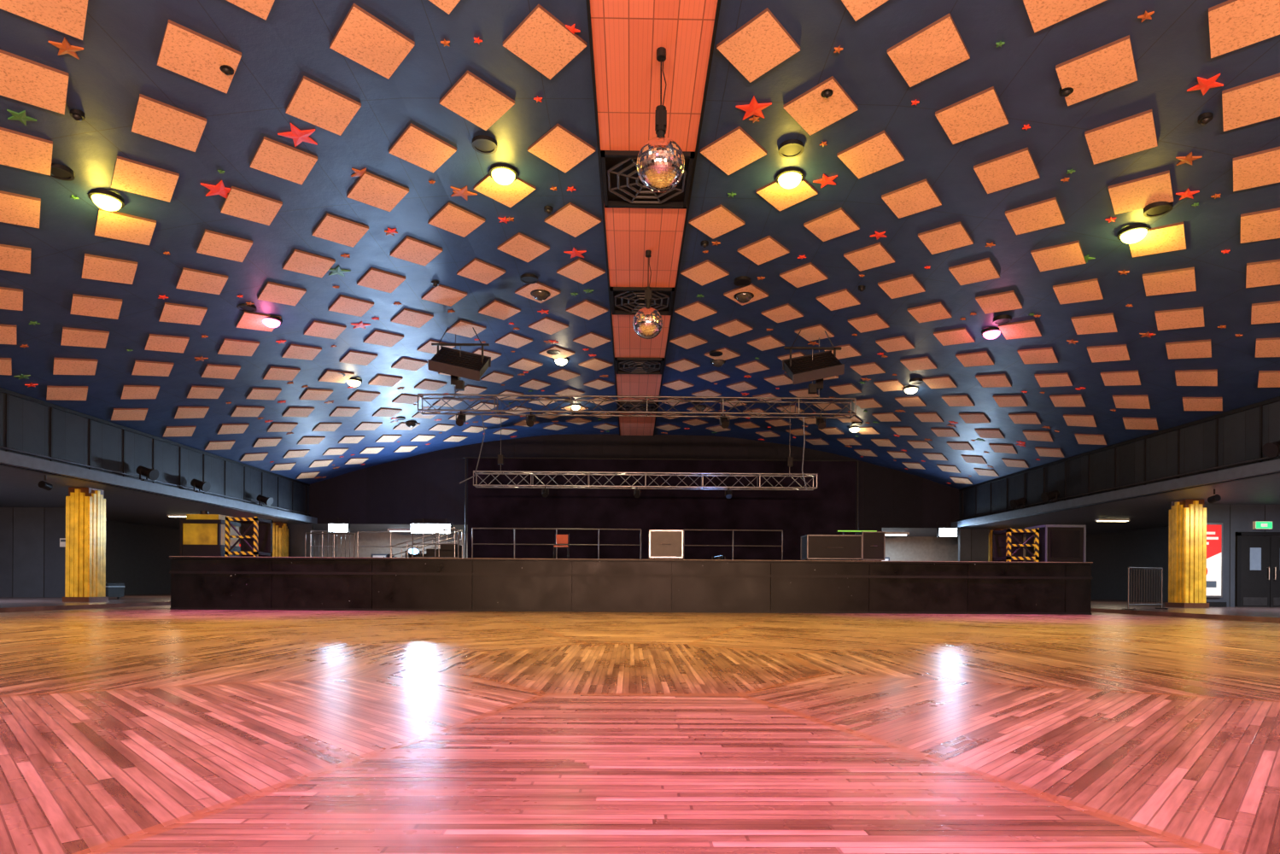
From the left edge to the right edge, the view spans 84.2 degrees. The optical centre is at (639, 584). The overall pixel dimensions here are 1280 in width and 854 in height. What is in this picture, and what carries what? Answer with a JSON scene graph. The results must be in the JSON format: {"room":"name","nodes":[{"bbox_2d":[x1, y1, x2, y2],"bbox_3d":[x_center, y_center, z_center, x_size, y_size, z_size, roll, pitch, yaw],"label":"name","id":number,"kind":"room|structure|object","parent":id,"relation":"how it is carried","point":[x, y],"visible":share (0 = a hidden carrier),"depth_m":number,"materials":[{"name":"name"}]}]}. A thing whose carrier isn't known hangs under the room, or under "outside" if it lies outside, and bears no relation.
{"room":"ballroom","nodes":[
{"label":"ballroom","id":0,"kind":"room"},
{"bbox_2d":[0,507,65,597],"bbox_3d":[-21.377,-1.161,25.322,2.900,3.200,0.200,0,0,-1],"label":"wall","id":1,"kind":"structure","parent":0,"point":[32,560],"depth_m":25.22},
{"bbox_2d":[59,537,65,546],"bbox_3d":[-20.473,-1.505,25.212,0.300,0.300,0.045,0,0,-1],"label":"notice","id":2,"kind":"object","parent":1,"relation":"attached to","point":[62,540],"depth_m":25.19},
{"bbox_2d":[0,593,170,612],"bbox_3d":[-18.136,0.609,13.764,9.100,0.300,46.000,0,0,-1],"label":"floor","id":3,"kind":"structure","parent":0,"point":[7,604],"depth_m":19.17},
{"bbox_2d":[62,487,108,602],"bbox_3d":[-15.708,-1.126,20.096,0.740,3.200,0.740,0,0,-1],"label":"fluted column","id":4,"kind":"structure","parent":3,"relation":"on","point":[85,507],"depth_m":19.77,"materials":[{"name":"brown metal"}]},
{"bbox_2d":[105,583,124,599],"bbox_3d":[-17.401,0.201,22.724,1.240,0.514,0.740,0,0,-1],"label":"flight case","id":5,"kind":"object","parent":3,"relation":"on","point":[112,589],"visible":0.29,"depth_m":22.68,"materials":[{"name":"black paint"}]},
{"bbox_2d":[272,521,288,556],"bbox_3d":[-15.851,-1.127,30.995,0.740,3.200,0.740,0,0,-1],"label":"fluted column","id":6,"kind":"structure","parent":3,"relation":"on","point":[280,530],"depth_m":30.69,"materials":[{"name":"brown metal"}]},
{"bbox_2d":[105,520,179,594],"bbox_3d":[-22.775,-1.119,13.703,0.200,3.700,46.000,0,0,-1],"label":"wall","id":7,"kind":"structure","parent":0,"point":[137,555],"depth_m":32.51,"materials":[{"name":"paint"}]},
{"bbox_2d":[0,387,317,523],"bbox_3d":[-14.246,-3.582,11.164,0.520,1.770,40.700,0,0,-1],"label":"wall","id":8,"kind":"structure","parent":0,"point":[37,435],"depth_m":19.83,"materials":[{"name":"paint"}]},
{"bbox_2d":[135,465,159,481],"bbox_3d":[-14.097,-3.178,20.298,0.544,0.483,0.339,0,0,11],"label":"spotlight","id":9,"kind":"object","parent":8,"relation":"attached to","point":[152,474],"visible":0.98,"depth_m":20.19,"materials":[{"name":"black paint"}]},
{"bbox_2d":[190,479,210,492],"bbox_3d":[-14.129,-3.178,22.798,0.544,0.483,0.339,0,0,11],"label":"spotlight","id":10,"kind":"object","parent":8,"relation":"attached to","point":[204,486],"visible":0.98,"depth_m":22.69,"materials":[{"name":"black paint"}]},
{"bbox_2d":[257,494,273,506],"bbox_3d":[-14.182,-3.178,26.797,0.544,0.483,0.339,0,0,11],"label":"spotlight","id":11,"kind":"object","parent":8,"relation":"attached to","point":[267,500],"visible":0.98,"depth_m":26.69,"materials":[{"name":"black paint"}]},
{"bbox_2d":[239,524,313,556],"bbox_3d":[-16.361,-1.080,31.788,3.300,3.300,0.200,0,0,-1],"label":"wall","id":12,"kind":"structure","parent":0,"point":[296,532],"depth_m":31.71,"materials":[{"name":"paint"}]},
{"bbox_2d":[309,530,334,556],"bbox_3d":[-10.912,-1.284,24.359,0.840,1.170,0.440,0,0,-1],"label":"railing","id":13,"kind":"object","parent":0,"point":[311,531],"depth_m":24.35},
{"bbox_2d":[356,531,424,557],"bbox_3d":[-8.406,-1.243,23.892,2.240,1.120,0.440,0,0,-1],"label":"railing","id":14,"kind":"object","parent":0,"point":[390,532],"depth_m":23.88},
{"bbox_2d":[309,433,959,561],"bbox_3d":[-0.175,-3.026,31.600,28.900,7.390,0.200,0,0,-1],"label":"wall","id":15,"kind":"structure","parent":0,"point":[427,486],"depth_m":31.45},
{"bbox_2d":[327,517,350,532],"bbox_3d":[-13.091,-2.615,31.023,0.900,0.710,0.607,0,0,-1],"label":"floodlight","id":16,"kind":"object","parent":15,"relation":"attached to","point":[338,528],"visible":0.93,"depth_m":30.72,"materials":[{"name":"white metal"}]},
{"bbox_2d":[409,518,452,534],"bbox_3d":[-9.092,-2.576,31.075,1.800,0.740,0.607,0,0,-1],"label":"floodlight","id":17,"kind":"object","parent":15,"relation":"attached to","point":[412,525],"visible":0.89,"depth_m":30.77,"materials":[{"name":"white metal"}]},
{"bbox_2d":[936,521,958,537],"bbox_3d":[13.506,-2.453,31.371,0.850,0.710,0.607,0,0,-1],"label":"floodlight","id":18,"kind":"object","parent":15,"relation":"attached to","point":[941,532],"visible":1,"depth_m":31.07,"materials":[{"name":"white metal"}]},
{"bbox_2d":[0,0,1279,489],"bbox_3d":[0.107,-5.654,11.252,28.900,2.590,40.500,0,0,-1],"label":"ceiling","id":19,"kind":"structure","parent":0,"point":[121,43],"depth_m":12.30,"materials":[{"name":"blue paint"}]},
{"bbox_2d":[50,163,74,181],"bbox_3d":[-8.449,-6.020,10.290,0.380,0.090,0.380,0,0,-1],"label":"ceiling speaker","id":20,"kind":"object","parent":19,"relation":"attached to","point":[61,172],"depth_m":10.29},
{"bbox_2d":[70,108,85,121],"bbox_3d":[-7.385,-6.156,9.304,0.159,0.120,0.159,0,0,-1],"label":"smoke detector","id":21,"kind":"object","parent":19,"relation":"attached to","point":[78,115],"visible":1,"depth_m":9.27,"materials":[{"name":"black paint"}]},
{"bbox_2d":[87,188,124,210],"bbox_3d":[-8.309,-5.953,11.042,0.460,0.203,0.460,0,0,-1],"label":"recessed light","id":22,"kind":"object","parent":19,"relation":"attached to","point":[106,200],"depth_m":10.93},
{"bbox_2d":[219,64,233,75],"bbox_3d":[-5.177,-6.457,8.883,0.159,0.120,0.159,0,0,-1],"label":"smoke detector","id":23,"kind":"object","parent":19,"relation":"attached to","point":[227,70],"visible":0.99,"depth_m":8.85,"materials":[{"name":"black paint"}]},
{"bbox_2d":[236,303,256,312],"bbox_3d":[-8.515,-6.020,15.339,0.380,0.090,0.380,0,0,-1],"label":"ceiling speaker","id":24,"kind":"object","parent":19,"relation":"attached to","point":[251,308],"depth_m":15.31},
{"bbox_2d":[262,315,282,327],"bbox_3d":[-8.375,-5.953,16.091,0.460,0.203,0.460,0,0,-1],"label":"recessed light","id":25,"kind":"object","parent":19,"relation":"attached to","point":[273,321],"depth_m":15.99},
{"bbox_2d":[346,377,362,386],"bbox_3d":[-8.438,-5.953,20.891,0.460,0.203,0.460,0,0,-1],"label":"recessed light","id":26,"kind":"object","parent":19,"relation":"in","point":[354,382],"depth_m":20.76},
{"bbox_2d":[404,420,417,426],"bbox_3d":[-8.509,-5.954,26.290,0.460,0.203,0.460,0,0,-1],"label":"recessed light","id":27,"kind":"object","parent":19,"relation":"in","point":[410,423],"depth_m":26.16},
{"bbox_2d":[427,327,490,391],"bbox_3d":[-4.550,-5.731,17.942,1.450,1.586,0.887,0,0,-1],"label":"speaker","id":28,"kind":"object","parent":19,"relation":"hanging from","point":[447,360],"visible":1,"depth_m":17.82},
{"bbox_2d":[471,134,497,154],"bbox_3d":[-2.350,-6.672,10.720,0.380,0.090,0.380,0,0,-1],"label":"ceiling speaker","id":29,"kind":"object","parent":19,"relation":"attached to","point":[484,144],"depth_m":10.69},
{"bbox_2d":[489,163,517,185],"bbox_3d":[-2.210,-6.605,11.472,0.460,0.203,0.460,0,0,-1],"label":"recessed light","id":30,"kind":"object","parent":19,"relation":"attached to","point":[504,174],"depth_m":11.35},
{"bbox_2d":[520,274,537,284],"bbox_3d":[-2.411,-6.673,15.419,0.380,0.090,0.380,0,0,-1],"label":"ceiling speaker","id":31,"kind":"object","parent":19,"relation":"attached to","point":[526,278],"depth_m":15.37},
{"bbox_2d":[530,289,550,300],"bbox_3d":[-2.272,-6.605,16.171,0.460,0.203,0.460,0,0,-1],"label":"recessed light","id":32,"kind":"object","parent":19,"relation":"attached to","point":[540,295],"depth_m":16.06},
{"bbox_2d":[543,205,553,214],"bbox_3d":[-1.624,-6.650,12.579,0.159,0.120,0.159,0,0,-1],"label":"smoke detector","id":33,"kind":"object","parent":19,"relation":"attached to","point":[548,209],"visible":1,"depth_m":12.54,"materials":[{"name":"black paint"}]},
{"bbox_2d":[546,350,560,354],"bbox_3d":[-2.474,-6.673,20.219,0.380,0.090,0.380,0,0,-1],"label":"ceiling speaker","id":34,"kind":"object","parent":19,"relation":"attached to","point":[551,352],"depth_m":20.22},
{"bbox_2d":[553,356,568,365],"bbox_3d":[-2.334,-6.606,20.971,0.460,0.203,0.460,0,0,-1],"label":"recessed light","id":35,"kind":"object","parent":19,"relation":"in","point":[561,361],"depth_m":20.85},
{"bbox_2d":[569,403,581,409],"bbox_3d":[-2.405,-6.606,26.370,0.460,0.203,0.460,0,0,-1],"label":"recessed light","id":36,"kind":"object","parent":19,"relation":"in","point":[575,406],"depth_m":26.24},
{"bbox_2d":[6,10,1242,484],"bbox_3d":[0.123,-5.562,11.928,28.206,2.264,38.781,0,0,-1],"label":"stars","id":37,"kind":"object","parent":19,"relation":"attached to","point":[298,136],"depth_m":11.35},
{"bbox_2d":[417,333,856,429],"bbox_3d":[-0.058,-5.291,18.421,11.329,2.492,0.607,0,0,-1],"label":"lighting truss","id":38,"kind":"object","parent":19,"relation":"hanging from","point":[460,419],"visible":0.97,"depth_m":18.35,"materials":[{"name":"metal"}]},
{"bbox_2d":[459,413,485,483],"bbox_3d":[-4.392,-3.552,18.494,0.670,1.815,0.127,0,0,-1],"label":"hanging cable","id":39,"kind":"object","parent":38,"relation":"hanging from","point":[482,413],"visible":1,"depth_m":18.54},
{"bbox_2d":[801,416,806,490],"bbox_3d":[4.338,-3.453,18.608,0.147,1.906,0.127,0,0,-1],"label":"hanging cable","id":40,"kind":"object","parent":38,"relation":"hanging from","point":[803,417],"visible":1,"depth_m":18.65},
{"bbox_2d":[0,0,1279,484],"bbox_3d":[0.111,-5.526,10.879,28.598,2.328,39.276,0,0,-1],"label":"ceiling tiles","id":41,"kind":"structure","parent":19,"relation":"attached to","point":[541,40],"depth_m":12.22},
{"bbox_2d":[610,286,674,315],"bbox_3d":[0.044,-6.635,16.526,1.430,0.130,1.450,0,0,-1],"label":"ceiling vent grille","id":42,"kind":"object","parent":19,"relation":"in","point":[625,301],"depth_m":16.46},
{"bbox_2d":[473,403,817,498],"bbox_3d":[0.204,-4.771,24.925,12.029,3.494,0.687,0,0,-1],"label":"lighting truss","id":43,"kind":"object","parent":19,"relation":"hanging from","point":[546,488],"visible":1,"depth_m":24.83,"materials":[{"name":"metal"}]},
{"bbox_2d":[632,250,662,338],"bbox_3d":[0.161,-5.774,14.103,0.600,1.730,0.601,0,0,-1],"label":"ball","id":44,"kind":"object","parent":19,"relation":"hanging from","point":[647,322],"visible":1,"depth_m":13.93,"materials":[{"name":"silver metal"}]},
{"bbox_2d":[601,150,694,209],"bbox_3d":[0.109,-6.634,11.602,1.430,0.130,1.520,0,0,-1],"label":"ceiling vent grille","id":45,"kind":"object","parent":19,"relation":"in","point":[622,187],"depth_m":11.80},
{"bbox_2d":[585,0,721,436],"bbox_3d":[0.113,-6.659,11.252,1.530,0.080,40.500,0,0,-1],"label":"panel","id":46,"kind":"object","parent":19,"relation":"attached to","point":[625,36],"depth_m":9.96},
{"bbox_2d":[618,401,657,411],"bbox_3d":[-0.085,-6.636,26.401,1.430,0.130,1.400,0,0,-1],"label":"ceiling vent grille","id":47,"kind":"object","parent":46,"relation":"in","point":[642,406],"depth_m":26.26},
{"bbox_2d":[614,356,664,374],"bbox_3d":[-0.020,-6.635,21.401,1.430,0.130,1.400,0,0,-1],"label":"ceiling vent grille","id":48,"kind":"object","parent":46,"relation":"in","point":[623,365],"depth_m":21.43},
{"bbox_2d":[636,46,684,192],"bbox_3d":[0.260,-5.779,8.803,0.601,1.720,0.601,0,0,-1],"label":"ball","id":49,"kind":"object","parent":19,"relation":"hanging from","point":[660,164],"visible":1,"depth_m":8.65,"materials":[{"name":"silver metal"}]},
{"bbox_2d":[694,404,706,411],"bbox_3d":[2.244,-6.578,26.431,0.460,0.202,0.460,0,0,-1],"label":"recessed light","id":50,"kind":"object","parent":19,"relation":"attached to","point":[701,406],"depth_m":26.30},
{"bbox_2d":[700,240,708,247],"bbox_3d":[1.260,-6.638,13.817,0.159,0.120,0.159,0,0,-1],"label":"smoke detector","id":51,"kind":"object","parent":19,"relation":"attached to","point":[704,243],"visible":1,"depth_m":13.77,"materials":[{"name":"black paint"}]},
{"bbox_2d":[709,350,722,356],"bbox_3d":[2.175,-6.644,20.280,0.380,0.090,0.380,0,0,-1],"label":"ceiling speaker","id":52,"kind":"object","parent":19,"relation":"attached to","point":[713,353],"depth_m":20.22},
{"bbox_2d":[710,358,725,367],"bbox_3d":[2.315,-6.577,21.032,0.460,0.202,0.460,0,0,-1],"label":"recessed light","id":53,"kind":"object","parent":19,"relation":"attached to","point":[717,363],"depth_m":20.92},
{"bbox_2d":[733,275,751,286],"bbox_3d":[2.238,-6.644,15.480,0.380,0.090,0.380,0,0,-1],"label":"ceiling speaker","id":54,"kind":"object","parent":19,"relation":"attached to","point":[739,281],"depth_m":15.43},
{"bbox_2d":[733,292,753,303],"bbox_3d":[2.378,-6.577,16.232,0.460,0.202,0.460,0,0,-1],"label":"recessed light","id":55,"kind":"object","parent":19,"relation":"in","point":[743,297],"depth_m":16.12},
{"bbox_2d":[775,167,804,188],"bbox_3d":[2.439,-6.577,11.532,0.460,0.202,0.460,0,0,-1],"label":"recessed light","id":56,"kind":"object","parent":19,"relation":"in","point":[790,178],"depth_m":11.42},
{"bbox_2d":[778,139,804,158],"bbox_3d":[2.300,-6.644,10.780,0.380,0.090,0.380,0,0,-1],"label":"ceiling speaker","id":57,"kind":"object","parent":19,"relation":"attached to","point":[790,149],"depth_m":10.75},
{"bbox_2d":[782,330,844,394],"bbox_3d":[4.399,-5.686,18.059,1.450,1.605,0.887,0,0,-1],"label":"speaker","id":58,"kind":"object","parent":19,"relation":"hanging from","point":[822,365],"visible":1,"depth_m":17.95},
{"bbox_2d":[820,88,833,98],"bbox_3d":[2.516,-6.617,9.533,0.159,0.120,0.159,0,0,-1],"label":"smoke detector","id":59,"kind":"object","parent":19,"relation":"attached to","point":[826,93],"visible":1,"depth_m":9.50,"materials":[{"name":"black paint"}]},
{"bbox_2d":[848,425,859,432],"bbox_3d":[8.135,-5.888,26.858,0.460,0.202,0.460,0,0,-1],"label":"recessed light","id":60,"kind":"object","parent":19,"relation":"attached to","point":[853,429],"depth_m":26.73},
{"bbox_2d":[902,385,918,393],"bbox_3d":[8.206,-5.888,21.459,0.460,0.202,0.460,0,0,-1],"label":"recessed light","id":61,"kind":"object","parent":19,"relation":"attached to","point":[909,388],"depth_m":21.33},
{"bbox_2d":[909,377,923,384],"bbox_3d":[8.066,-5.955,20.707,0.380,0.090,0.380,0,0,-1],"label":"ceiling speaker","id":62,"kind":"object","parent":19,"relation":"attached to","point":[917,380],"depth_m":20.60},
{"bbox_2d":[981,327,1001,338],"bbox_3d":[8.269,-5.887,16.659,0.460,0.202,0.460,0,0,-1],"label":"recessed light","id":63,"kind":"object","parent":19,"relation":"attached to","point":[990,332],"depth_m":16.54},
{"bbox_2d":[993,314,1011,324],"bbox_3d":[8.129,-5.954,15.907,0.380,0.090,0.380,0,0,-1],"label":"ceiling speaker","id":64,"kind":"object","parent":19,"relation":"attached to","point":[1004,318],"depth_m":15.83},
{"bbox_2d":[1059,87,1073,97],"bbox_3d":[5.519,-6.384,9.172,0.159,0.120,0.159,0,0,-1],"label":"smoke detector","id":65,"kind":"object","parent":19,"relation":"attached to","point":[1065,92],"visible":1,"depth_m":9.15,"materials":[{"name":"black paint"}]},
{"bbox_2d":[1116,223,1150,243],"bbox_3d":[8.330,-5.887,11.960,0.460,0.202,0.460,0,0,-1],"label":"recessed light","id":66,"kind":"object","parent":19,"relation":"in","point":[1133,233],"depth_m":11.85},
{"bbox_2d":[1143,201,1173,217],"bbox_3d":[8.191,-5.954,11.208,0.380,0.090,0.380,0,0,-1],"label":"ceiling speaker","id":67,"kind":"object","parent":19,"relation":"attached to","point":[1158,208],"depth_m":11.17},
{"bbox_2d":[1198,111,1213,124],"bbox_3d":[7.416,-6.106,9.297,0.159,0.120,0.159,0,0,-1],"label":"smoke detector","id":68,"kind":"object","parent":19,"relation":"attached to","point":[1203,119],"visible":1,"depth_m":9.26,"materials":[{"name":"black paint"}]},
{"bbox_2d":[0,605,1279,853],"bbox_3d":[-0.488,0.767,13.995,26.200,0.200,46.000,0,0,-1],"label":"floor","id":69,"kind":"structure","parent":0,"point":[154,729],"depth_m":3.19,"materials":[{"name":"brown wood"}]},
{"bbox_2d":[169,555,1092,614],"bbox_3d":[-0.194,0.019,22.432,22.640,1.300,10.135,0,0,-1],"label":"stage","id":70,"kind":"object","parent":69,"relation":"on","point":[197,582],"visible":1,"depth_m":17.40,"materials":[{"name":"black paint"}]},
{"bbox_2d":[179,510,240,556],"bbox_3d":[-10.853,-1.276,17.929,1.010,1.160,0.920,0,0,-1],"label":"box","id":71,"kind":"object","parent":70,"relation":"on","point":[203,534],"depth_m":17.51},
{"bbox_2d":[224,516,272,556],"bbox_3d":[-9.878,-1.190,17.922,0.776,1.000,0.776,0,0,-1],"label":"frame","id":72,"kind":"object","parent":70,"relation":"on","point":[255,536],"visible":0.92,"depth_m":18.03,"materials":[{"name":"black paint"}]},
{"bbox_2d":[304,532,355,557],"bbox_3d":[-8.962,-1.097,20.484,1.440,0.820,0.440,0,0,-1],"label":"crowd barrier","id":73,"kind":"object","parent":70,"relation":"on","point":[336,534],"visible":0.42,"depth_m":20.48,"materials":[{"name":"metal"}]},
{"bbox_2d":[371,553,386,557],"bbox_3d":[-13.379,-0.512,36.746,1.100,2.200,0.161,0,0,-1],"label":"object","id":74,"kind":"structure","parent":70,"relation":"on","point":[372,555],"depth_m":36.72,"materials":[{"name":"white laminate"}]},
{"bbox_2d":[405,548,421,557],"bbox_3d":[-6.877,-0.900,21.527,0.464,0.452,0.375,0,0,-1],"label":"light","id":75,"kind":"object","parent":70,"relation":"on","point":[416,552],"visible":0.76,"depth_m":21.47,"materials":[{"name":"black paint"}]},
{"bbox_2d":[391,526,462,557],"bbox_3d":[-6.894,-1.258,23.012,2.036,1.171,1.044,0,0,-1],"label":"steps","id":76,"kind":"structure","parent":70,"relation":"on","point":[446,550],"depth_m":22.52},
{"bbox_2d":[411,528,459,557],"bbox_3d":[-5.807,-1.127,20.126,1.340,0.920,0.440,0,0,-1],"label":"railing","id":77,"kind":"object","parent":70,"relation":"on","point":[412,529],"depth_m":20.11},
{"bbox_2d":[471,527,641,559],"bbox_3d":[-2.524,-1.182,21.469,5.140,1.070,0.440,0,0,-1],"label":"railing","id":78,"kind":"object","parent":70,"relation":"on","point":[514,528],"depth_m":21.45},
{"bbox_2d":[553,533,569,558],"bbox_3d":[-2.261,-1.072,20.402,0.423,0.849,0.483,0,0,-1],"label":"chair","id":79,"kind":"object","parent":70,"relation":"on","point":[559,539],"visible":0.86,"depth_m":20.57,"materials":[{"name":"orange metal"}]},
{"bbox_2d":[648,530,683,559],"bbox_3d":[0.684,-1.036,18.896,0.878,0.807,0.656,0,0,-1],"label":"flight case","id":80,"kind":"object","parent":70,"relation":"on","point":[663,544],"visible":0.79,"depth_m":18.61,"materials":[{"name":"wood"}]},
{"bbox_2d":[711,555,725,560],"bbox_3d":[2.688,-0.810,24.241,0.464,0.390,0.338,0,0,-1],"label":"light","id":81,"kind":"object","parent":70,"relation":"on","point":[721,556],"visible":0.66,"depth_m":24.11,"materials":[{"name":"black paint"}]},
{"bbox_2d":[683,529,783,560],"bbox_3d":[2.825,-1.150,21.539,3.040,1.070,0.440,0,0,-1],"label":"railing","id":82,"kind":"object","parent":70,"relation":"on","point":[733,530],"depth_m":21.53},
{"bbox_2d":[800,534,862,561],"bbox_3d":[5.180,-0.969,19.205,1.478,0.727,0.756,0,0,-1],"label":"flight case","id":83,"kind":"object","parent":70,"relation":"on","point":[813,546],"visible":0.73,"depth_m":18.87,"materials":[{"name":"black paint"}]},
{"bbox_2d":[835,530,877,534],"bbox_3d":[6.336,-1.096,20.735,1.200,1.010,0.300,0,0,-1],"label":"led light bar","id":84,"kind":"object","parent":70,"relation":"on","point":[842,531],"visible":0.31,"depth_m":20.68,"materials":[{"name":"black paint"}]},
{"bbox_2d":[854,531,885,561],"bbox_3d":[6.351,-1.027,19.571,0.628,0.857,0.656,0,0,-1],"label":"flight case","id":85,"kind":"object","parent":70,"relation":"on","point":[873,542],"visible":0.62,"depth_m":19.28,"materials":[{"name":"black paint"}]},
{"bbox_2d":[992,528,1039,561],"bbox_3d":[9.619,-0.996,18.177,0.776,0.850,0.776,0,0,-1],"label":"frame","id":86,"kind":"object","parent":70,"relation":"on","point":[1008,545],"visible":0.88,"depth_m":18.13,"materials":[{"name":"black paint"}]},
{"bbox_2d":[1024,524,1086,561],"bbox_3d":[10.634,-1.035,18.186,1.010,0.940,0.950,0,0,-1],"label":"flight case","id":87,"kind":"object","parent":70,"relation":"on","point":[1057,542],"visible":0.74,"depth_m":17.72,"materials":[{"name":"black paint"}]},
{"bbox_2d":[463,456,860,561],"bbox_3d":[0.926,-2.304,29.634,16.600,5.960,0.060,0,0,-1],"label":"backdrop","id":88,"kind":"structure","parent":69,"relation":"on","point":[828,508],"depth_m":29.61,"materials":[{"name":"black fabric"}]},
{"bbox_2d":[0,465,1279,537],"bbox_3d":[0.083,-2.730,14.002,45.500,0.200,46.000,0,0,-1],"label":"soffit","id":89,"kind":"structure","parent":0,"point":[1152,511],"depth_m":23.98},
{"bbox_2d":[37,474,52,490],"bbox_3d":[-14.614,-2.515,17.422,0.180,0.368,0.256,0,0,-1],"label":"spotlight","id":90,"kind":"object","parent":89,"relation":"hanging from","point":[42,484],"visible":1,"depth_m":17.36,"materials":[{"name":"black paint"}]},
{"bbox_2d":[167,514,186,517],"bbox_3d":[-17.849,-2.701,27.768,1.200,0.074,0.240,0,0,-1],"label":"light","id":91,"kind":"object","parent":89,"relation":"attached to","point":[173,516],"visible":0.61,"depth_m":27.65,"materials":[{"name":"white plastic"}]},
{"bbox_2d":[387,528,409,531],"bbox_3d":[-11.432,-2.619,34.153,1.400,0.159,0.200,0,0,-1],"label":"light","id":92,"kind":"object","parent":89,"relation":"attached to","point":[388,529],"visible":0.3,"depth_m":34.05,"materials":[{"name":"white plastic"}]},
{"bbox_2d":[885,531,909,535],"bbox_3d":[12.365,-2.474,34.465,1.400,0.159,0.200,0,0,-1],"label":"light","id":93,"kind":"object","parent":89,"relation":"attached to","point":[886,533],"visible":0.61,"depth_m":34.37,"materials":[{"name":"white plastic"}]},
{"bbox_2d":[1094,519,1130,521],"bbox_3d":[18.160,-2.481,27.240,1.200,0.074,0.240,0,0,-1],"label":"light","id":94,"kind":"object","parent":89,"relation":"attached to","point":[1096,520],"visible":1,"depth_m":27.13,"materials":[{"name":"white plastic"}]},
{"bbox_2d":[1207,489,1221,503],"bbox_3d":[15.072,-2.334,18.610,0.180,0.368,0.256,0,0,-1],"label":"spotlight","id":95,"kind":"object","parent":89,"relation":"hanging from","point":[1215,498],"visible":1,"depth_m":18.55,"materials":[{"name":"black paint"}]},
{"bbox_2d":[313,531,1025,561],"bbox_3d":[-0.230,-0.981,37.100,45.500,3.700,0.200,0,0,-1],"label":"wall","id":96,"kind":"structure","parent":0,"point":[897,548],"depth_m":36.87,"materials":[{"name":"beige paint"}]},
{"bbox_2d":[958,528,988,561],"bbox_3d":[15.136,-0.888,32.201,1.300,3.300,0.200,0,0,-1],"label":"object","id":97,"kind":"structure","parent":0,"point":[973,543],"depth_m":32.10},
{"bbox_2d":[951,396,1279,528],"bbox_3d":[14.431,-3.407,11.540,0.520,1.770,40.700,0,0,-1],"label":"wall","id":98,"kind":"structure","parent":0,"point":[1226,447],"depth_m":20.14,"materials":[{"name":"paint"}]},
{"bbox_2d":[1010,496,1026,508],"bbox_3d":[13.966,-3.006,26.166,0.544,0.483,0.339,0,0,-13],"label":"spotlight","id":99,"kind":"object","parent":98,"relation":"attached to","point":[1014,503],"visible":0.99,"depth_m":26.06,"materials":[{"name":"black paint"}]},
{"bbox_2d":[1040,490,1059,502],"bbox_3d":[13.992,-3.006,24.166,0.544,0.483,0.339,0,0,-13],"label":"spotlight","id":100,"kind":"object","parent":98,"relation":"attached to","point":[1046,497],"visible":0.99,"depth_m":24.06,"materials":[{"name":"black paint"}]},
{"bbox_2d":[1262,440,1279,458],"bbox_3d":[14.104,-3.006,15.667,0.544,0.483,0.339,0,0,-13],"label":"spotlight","id":101,"kind":"object","parent":98,"relation":"attached to","point":[1270,449],"visible":1,"depth_m":15.60,"materials":[{"name":"black paint"}]},
{"bbox_2d":[1086,526,1168,601],"bbox_3d":[22.920,-0.840,14.301,0.200,3.700,46.000,0,0,-1],"label":"wall","id":102,"kind":"structure","parent":0,"point":[1111,554],"depth_m":32.82,"materials":[{"name":"paint"}]},
{"bbox_2d":[1090,599,1279,622],"bbox_3d":[17.710,0.828,14.233,10.200,0.300,46.000,0,0,-1],"label":"floor","id":103,"kind":"structure","parent":0,"point":[1254,614],"depth_m":18.04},
{"bbox_2d":[988,528,1006,561],"bbox_3d":[16.237,-0.931,32.115,0.740,3.200,0.740,0,0,-1],"label":"fluted column","id":104,"kind":"structure","parent":103,"relation":"on","point":[990,530],"depth_m":32.09,"materials":[{"name":"brown metal"}]},
{"bbox_2d":[1122,566,1168,609],"bbox_3d":[13.356,0.090,18.726,1.794,1.120,0.410,0,0,-27],"label":"crowd barrier","id":105,"kind":"object","parent":103,"relation":"on","point":[1144,568],"visible":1,"depth_m":18.72,"materials":[{"name":"metal"}]},
{"bbox_2d":[1165,499,1209,607],"bbox_3d":[16.380,-0.930,21.216,0.740,3.200,0.740,0,0,-1],"label":"fluted column","id":106,"kind":"structure","parent":103,"relation":"on","point":[1187,535],"depth_m":20.89,"materials":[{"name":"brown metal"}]},
{"bbox_2d":[1204,503,1279,607],"bbox_3d":[19.816,-0.909,22.251,5.800,3.200,0.220,0,0,-1],"label":"wall","id":107,"kind":"structure","parent":0,"point":[1235,518],"depth_m":22.14,"materials":[{"name":"paint"}]},
{"bbox_2d":[1206,522,1222,597],"bbox_3d":[17.568,-0.773,22.063,1.120,2.320,0.095,0,0,-1],"label":"poster","id":108,"kind":"object","parent":107,"relation":"attached to","point":[1214,530],"visible":0.28,"depth_m":22.03,"materials":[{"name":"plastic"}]},
{"bbox_2d":[1234,531,1279,607],"bbox_3d":[19.666,-0.480,22.091,2.140,2.340,0.133,0,0,-1],"label":"door","id":109,"kind":"structure","parent":107,"relation":"in","point":[1257,571],"depth_m":22.10,"materials":[{"name":"black paint"}]},
{"bbox_2d":[1252,520,1272,529],"bbox_3d":[19.424,-1.861,22.103,0.540,0.240,0.102,0,0,-1],"label":"exit sign","id":110,"kind":"object","parent":107,"relation":"attached to","point":[1256,524],"visible":1,"depth_m":22.06,"materials":[{"name":"green plastic"}]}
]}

